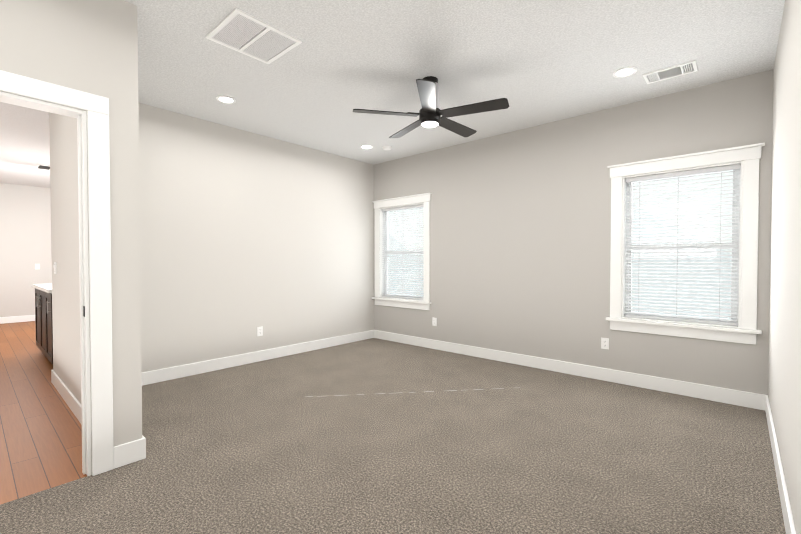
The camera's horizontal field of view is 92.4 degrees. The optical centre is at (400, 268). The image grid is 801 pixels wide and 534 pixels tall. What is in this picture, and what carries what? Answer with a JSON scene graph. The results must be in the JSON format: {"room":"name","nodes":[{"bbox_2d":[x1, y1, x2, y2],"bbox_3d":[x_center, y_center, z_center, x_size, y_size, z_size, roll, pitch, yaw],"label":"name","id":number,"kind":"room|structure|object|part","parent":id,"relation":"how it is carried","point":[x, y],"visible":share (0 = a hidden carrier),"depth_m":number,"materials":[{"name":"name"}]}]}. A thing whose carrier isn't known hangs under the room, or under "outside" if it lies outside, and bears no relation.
{"room":"empty bedroom","nodes":[
{"label":"empty bedroom","id":0,"kind":"room"},
{"bbox_2d":[0,183,51,316],"bbox_3d":[-7.274,-0.315,8.433,0.120,2.790,6.010,1,1,41],"label":"wall","id":1,"kind":"structure","parent":0,"point":[25,229],"depth_m":7.85,"materials":[{"name":"grey paint"}]},
{"bbox_2d":[0,315,34,323],"bbox_3d":[-7.230,1.016,8.403,0.015,0.130,5.750,1,1,41],"label":"baseboard","id":2,"kind":"structure","parent":1,"relation":"attached to","point":[16,319],"depth_m":7.79,"materials":[{"name":"white wood"}]},
{"bbox_2d":[0,321,86,504],"bbox_3d":[-4.281,1.176,5.797,8.490,0.100,6.350,1,1,41],"label":"floor","id":3,"kind":"structure","parent":0,"point":[40,437],"depth_m":2.88,"materials":[{"name":"brown wood"}]},
{"bbox_2d":[33,287,43,353],"bbox_3d":[-4.312,0.694,5.050,1.086,0.890,0.618,1,1,41],"label":"base cabinet","id":4,"kind":"object","parent":3,"relation":"on","point":[43,319],"depth_m":4.83,"materials":[{"name":"black wood"}]},
{"bbox_2d":[44,291,52,363],"bbox_3d":[-3.786,0.702,4.585,0.574,0.890,0.618,1,1,41],"label":"base cabinet","id":5,"kind":"object","parent":3,"relation":"on","point":[48,325],"depth_m":4.38,"materials":[{"name":"black wood"}]},
{"bbox_2d":[32,283,51,294],"bbox_3d":[-4.143,0.232,4.894,1.590,0.040,0.675,1,1,41],"label":"countertop","id":6,"kind":"structure","parent":5,"relation":"on","point":[39,287],"depth_m":4.64,"materials":[{"name":"white stone"}]},
{"bbox_2d":[0,0,114,451],"bbox_3d":[-2.534,-0.193,1.416,0.120,2.790,2.380,1,1,41],"label":"wall","id":7,"kind":"structure","parent":0,"point":[65,43],"depth_m":2.09,"materials":[{"name":"grey paint"}]},
{"bbox_2d":[0,70,113,475],"bbox_3d":[-2.104,0.103,1.908,0.156,2.180,1.060,1,1,41],"label":"door frame","id":8,"kind":"structure","parent":7,"relation":"attached to","point":[95,107],"depth_m":2.20,"materials":[{"name":"white wood"}]},
{"bbox_2d":[114,438,145,468],"bbox_3d":[-2.393,1.136,1.497,0.015,0.130,2.415,1,1,41],"label":"baseboard","id":9,"kind":"structure","parent":7,"relation":"attached to","point":[129,452],"depth_m":2.33,"materials":[{"name":"white wood"}]},
{"bbox_2d":[49,0,141,445],"bbox_3d":[-2.572,-0.223,3.131,2.450,2.790,0.140,1,1,41],"label":"wall","id":10,"kind":"structure","parent":0,"point":[123,23],"depth_m":2.35,"materials":[{"name":"grey paint"}]},
{"bbox_2d":[53,262,56,273],"bbox_3d":[-3.337,-0.008,3.711,0.118,0.115,0.012,1,1,41],"label":"light switch","id":11,"kind":"object","parent":10,"relation":"attached to","point":[55,267],"visible":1,"depth_m":3.69,"materials":[{"name":"white plastic"}]},
{"bbox_2d":[51,370,81,424],"bbox_3d":[-2.668,1.107,3.136,2.330,0.130,0.015,1,1,41],"label":"baseboard","id":12,"kind":"structure","parent":10,"relation":"attached to","point":[69,398],"depth_m":3.28,"materials":[{"name":"white wood"}]},
{"bbox_2d":[138,102,373,371],"bbox_3d":[-1.687,-0.253,4.878,0.120,2.790,3.650,1,1,41],"label":"wall","id":13,"kind":"structure","parent":0,"point":[244,235],"depth_m":4.57,"materials":[{"name":"grey paint"}]},
{"bbox_2d":[142,330,373,385],"bbox_3d":[-1.641,1.078,4.851,0.015,0.130,3.635,1,1,41],"label":"baseboard","id":14,"kind":"structure","parent":13,"relation":"attached to","point":[165,374],"depth_m":4.59,"materials":[{"name":"white wood"}]},
{"bbox_2d":[257,326,262,335],"bbox_3d":[-1.735,0.774,4.745,0.009,0.115,0.072,1,1,41],"label":"electrical outlet","id":15,"kind":"object","parent":13,"relation":"attached to","point":[259,331],"visible":1,"depth_m":4.75,"materials":[{"name":"white plastic"}]},
{"bbox_2d":[0,0,784,187],"bbox_3d":[-3.117,-1.705,4.716,11.600,0.120,6.350,1,1,41],"label":"ceiling","id":16,"kind":"structure","parent":0,"point":[537,62],"depth_m":3.03,"materials":[{"name":"paint"}]},
{"bbox_2d":[36,164,49,169],"bbox_3d":[-5.864,-1.668,6.327,0.350,0.010,0.180,1,1,41],"label":"ceiling vent","id":17,"kind":"object","parent":16,"relation":"in","point":[40,166],"visible":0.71,"depth_m":6.32,"materials":[{"name":"white metal"}]},
{"bbox_2d":[216,95,235,103],"bbox_3d":[-1.677,-1.625,3.696,0.176,0.006,0.176,1,1,41],"label":"recessed light","id":18,"kind":"object","parent":16,"relation":"in","point":[225,99],"visible":1,"depth_m":3.69,"materials":[{"name":"white plastic"}]},
{"bbox_2d":[206,8,301,63],"bbox_3d":[-1.024,-1.604,2.691,0.454,0.012,0.475,1,1,41],"label":"ceiling vent","id":19,"kind":"object","parent":16,"relation":"in","point":[240,31],"visible":1,"depth_m":2.66,"materials":[{"name":"white metal"}]},
{"bbox_2d":[360,145,372,148],"bbox_3d":[-0.459,-1.651,5.216,0.176,0.006,0.176,1,1,41],"label":"recessed light","id":20,"kind":"object","parent":16,"relation":"in","point":[366,146],"visible":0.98,"depth_m":5.21,"materials":[{"name":"white plastic"}]},
{"bbox_2d":[382,145,391,149],"bbox_3d":[-0.183,-1.638,5.226,0.132,0.032,0.132,1,1,41],"label":"smoke detector","id":21,"kind":"object","parent":16,"relation":"attached to","point":[386,147],"visible":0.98,"depth_m":5.19,"materials":[{"name":"white plastic"}]},
{"bbox_2d":[352,76,508,137],"bbox_3d":[0.286,-1.425,3.338,1.285,0.394,1.233,1,1,41],"label":"ceiling fan","id":22,"kind":"object","parent":16,"relation":"hanging from","point":[430,113],"visible":1,"depth_m":3.22,"materials":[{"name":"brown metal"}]},
{"bbox_3d":[-0.119,-1.313,3.240,0.424,0.038,0.510,1,1,41],"label":"blade","id":23,"kind":"part","parent":22,"relation":"part of","materials":[{"name":"black"}]},
{"bbox_3d":[0.079,-1.320,3.639,0.579,0.038,0.295,1,1,41],"label":"blade","id":24,"kind":"part","parent":22,"relation":"part of","materials":[{"name":"black"}]},
{"bbox_3d":[0.211,-1.307,2.935,0.405,0.038,0.527,1,1,41],"label":"blade","id":25,"kind":"part","parent":22,"relation":"part of","materials":[{"name":"black"}]},
{"bbox_3d":[0.507,-1.319,3.573,0.140,0.038,0.592,1,1,41],"label":"blade","id":26,"kind":"part","parent":22,"relation":"part of","materials":[{"name":"black"}]},
{"bbox_3d":[0.593,-1.311,3.160,0.586,0.038,0.270,1,1,41],"label":"blade","id":27,"kind":"part","parent":22,"relation":"part of","materials":[{"name":"black"}]},
{"bbox_2d":[613,67,636,77],"bbox_3d":[1.847,-1.615,3.163,0.176,0.006,0.176,1,1,41],"label":"recessed light","id":28,"kind":"object","parent":16,"relation":"in","point":[624,72],"visible":1,"depth_m":3.16,"materials":[{"name":"white plastic"}]},
{"bbox_2d":[643,59,697,83],"bbox_3d":[2.217,-1.613,3.162,0.350,0.012,0.210,1,1,41],"label":"ceiling vent","id":29,"kind":"object","parent":16,"relation":"in","point":[688,67],"visible":1,"depth_m":3.15,"materials":[{"name":"white metal"}]},
{"bbox_2d":[0,338,785,533],"bbox_3d":[-0.707,1.234,2.434,4.900,0.100,6.330,1,1,41],"label":"floor carpet","id":30,"kind":"object","parent":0,"point":[269,446],"visible":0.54,"depth_m":2.40,"materials":[{"name":"beige carpet"}]},
{"bbox_2d":[308,388,503,396],"bbox_3d":[0.150,1.163,3.616,1.364,0.001,1.546,1,1,41],"label":"floor carpet","id":31,"kind":"object","parent":30,"relation":"on","point":[410,392],"visible":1,"depth_m":3.61,"materials":[{"name":"grey carpet"}]},
{"bbox_2d":[374,70,772,394],"bbox_3d":[1.344,-0.250,4.727,4.900,2.790,0.140,1,1,41],"label":"wall","id":32,"kind":"structure","parent":0,"point":[520,233],"depth_m":4.24,"materials":[{"name":"grey paint"}]},
{"bbox_2d":[372,193,431,309],"bbox_3d":[0.034,-0.243,5.850,1.160,1.663,0.195,1,1,41],"label":"window","id":33,"kind":"structure","parent":32,"relation":"in","point":[425,198],"depth_m":5.83,"materials":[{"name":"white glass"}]},
{"bbox_2d":[380,203,423,300],"bbox_3d":[0.034,-0.245,5.850,0.900,1.420,0.085,1,1,41],"label":"liner","id":34,"kind":"object","parent":33,"relation":"attached to","point":[381,259],"visible":0.5,"depth_m":6.12,"materials":[{"name":"white wood"}]},
{"bbox_2d":[382,204,423,299],"bbox_3d":[0.031,-0.245,5.847,0.856,1.385,0.052,1,1,41],"label":"window blind","id":35,"kind":"object","parent":33,"relation":"attached to","point":[403,235],"visible":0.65,"depth_m":5.85,"materials":[{"name":"white plastic"}]},
{"bbox_3d":[0.080,-0.246,5.902,0.900,1.420,0.055,1,1,41],"label":"left window sash","id":36,"kind":"part","parent":33,"relation":"part of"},
{"bbox_2d":[388,255,421,294],"bbox_3d":[0.093,0.086,5.922,0.810,0.665,0.001,1,1,41],"label":"screen","id":37,"kind":"object","parent":33,"relation":"attached to","point":[402,273],"depth_m":5.96,"materials":[{"name":"grey"}]},
{"bbox_3d":[0.079,-0.253,5.901,0.766,1.315,0.006,1,1,41],"label":"glass","id":38,"kind":"part","parent":33,"relation":"part of","materials":[{"name":"clear glass"}]},
{"bbox_2d":[432,317,436,325],"bbox_3d":[0.478,0.748,5.411,0.072,0.115,0.009,1,1,41],"label":"electrical outlet","id":39,"kind":"object","parent":32,"relation":"attached to","point":[434,321],"visible":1,"depth_m":5.41,"materials":[{"name":"white plastic"}]},
{"bbox_2d":[374,330,767,410],"bbox_3d":[1.292,1.080,4.692,4.620,0.130,0.015,1,1,41],"label":"baseboard","id":40,"kind":"structure","parent":32,"relation":"attached to","point":[727,395],"depth_m":3.99,"materials":[{"name":"white wood"}]},
{"bbox_2d":[601,337,608,349],"bbox_3d":[2.111,0.773,3.966,0.072,0.115,0.009,1,1,41],"label":"electrical outlet","id":41,"kind":"object","parent":32,"relation":"attached to","point":[604,343],"visible":1,"depth_m":3.96,"materials":[{"name":"white plastic"}]},
{"bbox_2d":[606,143,764,344],"bbox_3d":[2.587,-0.204,3.590,1.160,1.663,0.195,1,1,41],"label":"window","id":42,"kind":"structure","parent":32,"relation":"in","point":[749,156],"depth_m":3.48,"materials":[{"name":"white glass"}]},
{"bbox_2d":[632,249,729,317],"bbox_3d":[2.647,0.126,3.663,0.810,0.665,0.001,1,1,41],"label":"screen","id":43,"kind":"object","parent":42,"relation":"attached to","point":[682,284],"depth_m":3.64,"materials":[{"name":"grey"}]},
{"bbox_2d":[621,161,742,327],"bbox_3d":[2.587,-0.206,3.590,0.900,1.420,0.085,1,1,41],"label":"liner","id":44,"kind":"object","parent":42,"relation":"attached to","point":[624,235],"visible":0.88,"depth_m":3.62,"materials":[{"name":"white wood"}]},
{"bbox_2d":[624,164,739,325],"bbox_3d":[2.585,-0.206,3.587,0.856,1.385,0.052,1,1,41],"label":"window blind","id":45,"kind":"object","parent":42,"relation":"attached to","point":[690,172],"visible":0.88,"depth_m":3.56,"materials":[{"name":"white plastic"}]},
{"bbox_3d":[2.633,-0.214,3.641,0.766,1.315,0.006,1,1,41],"label":"glass","id":46,"kind":"part","parent":42,"relation":"part of","materials":[{"name":"clear glass"}]},
{"bbox_3d":[2.634,-0.207,3.643,0.900,1.420,0.055,1,1,41],"label":"right window sash","id":47,"kind":"part","parent":42,"relation":"part of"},
{"bbox_2d":[768,0,800,533],"bbox_3d":[1.028,-0.182,0.794,0.120,2.790,6.170,1,1,41],"label":"wall","id":48,"kind":"structure","parent":0,"point":[784,380],"depth_m":2.00,"materials":[{"name":"grey paint"}]},
{"bbox_2d":[765,395,795,533],"bbox_3d":[1.012,1.146,0.901,0.015,0.130,6.035,1,1,41],"label":"baseboard","id":49,"kind":"structure","parent":48,"relation":"attached to","point":[789,525],"depth_m":2.02,"materials":[{"name":"white"}]},
{"label":"outside","id":50,"kind":"structure","parent":0,"visible":0},
{"bbox_2d":[388,170,732,318],"bbox_3d":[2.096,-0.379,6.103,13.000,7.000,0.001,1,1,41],"label":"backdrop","id":51,"kind":"structure","parent":50,"point":[419,215],"depth_m":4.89,"materials":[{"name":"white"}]}
]}

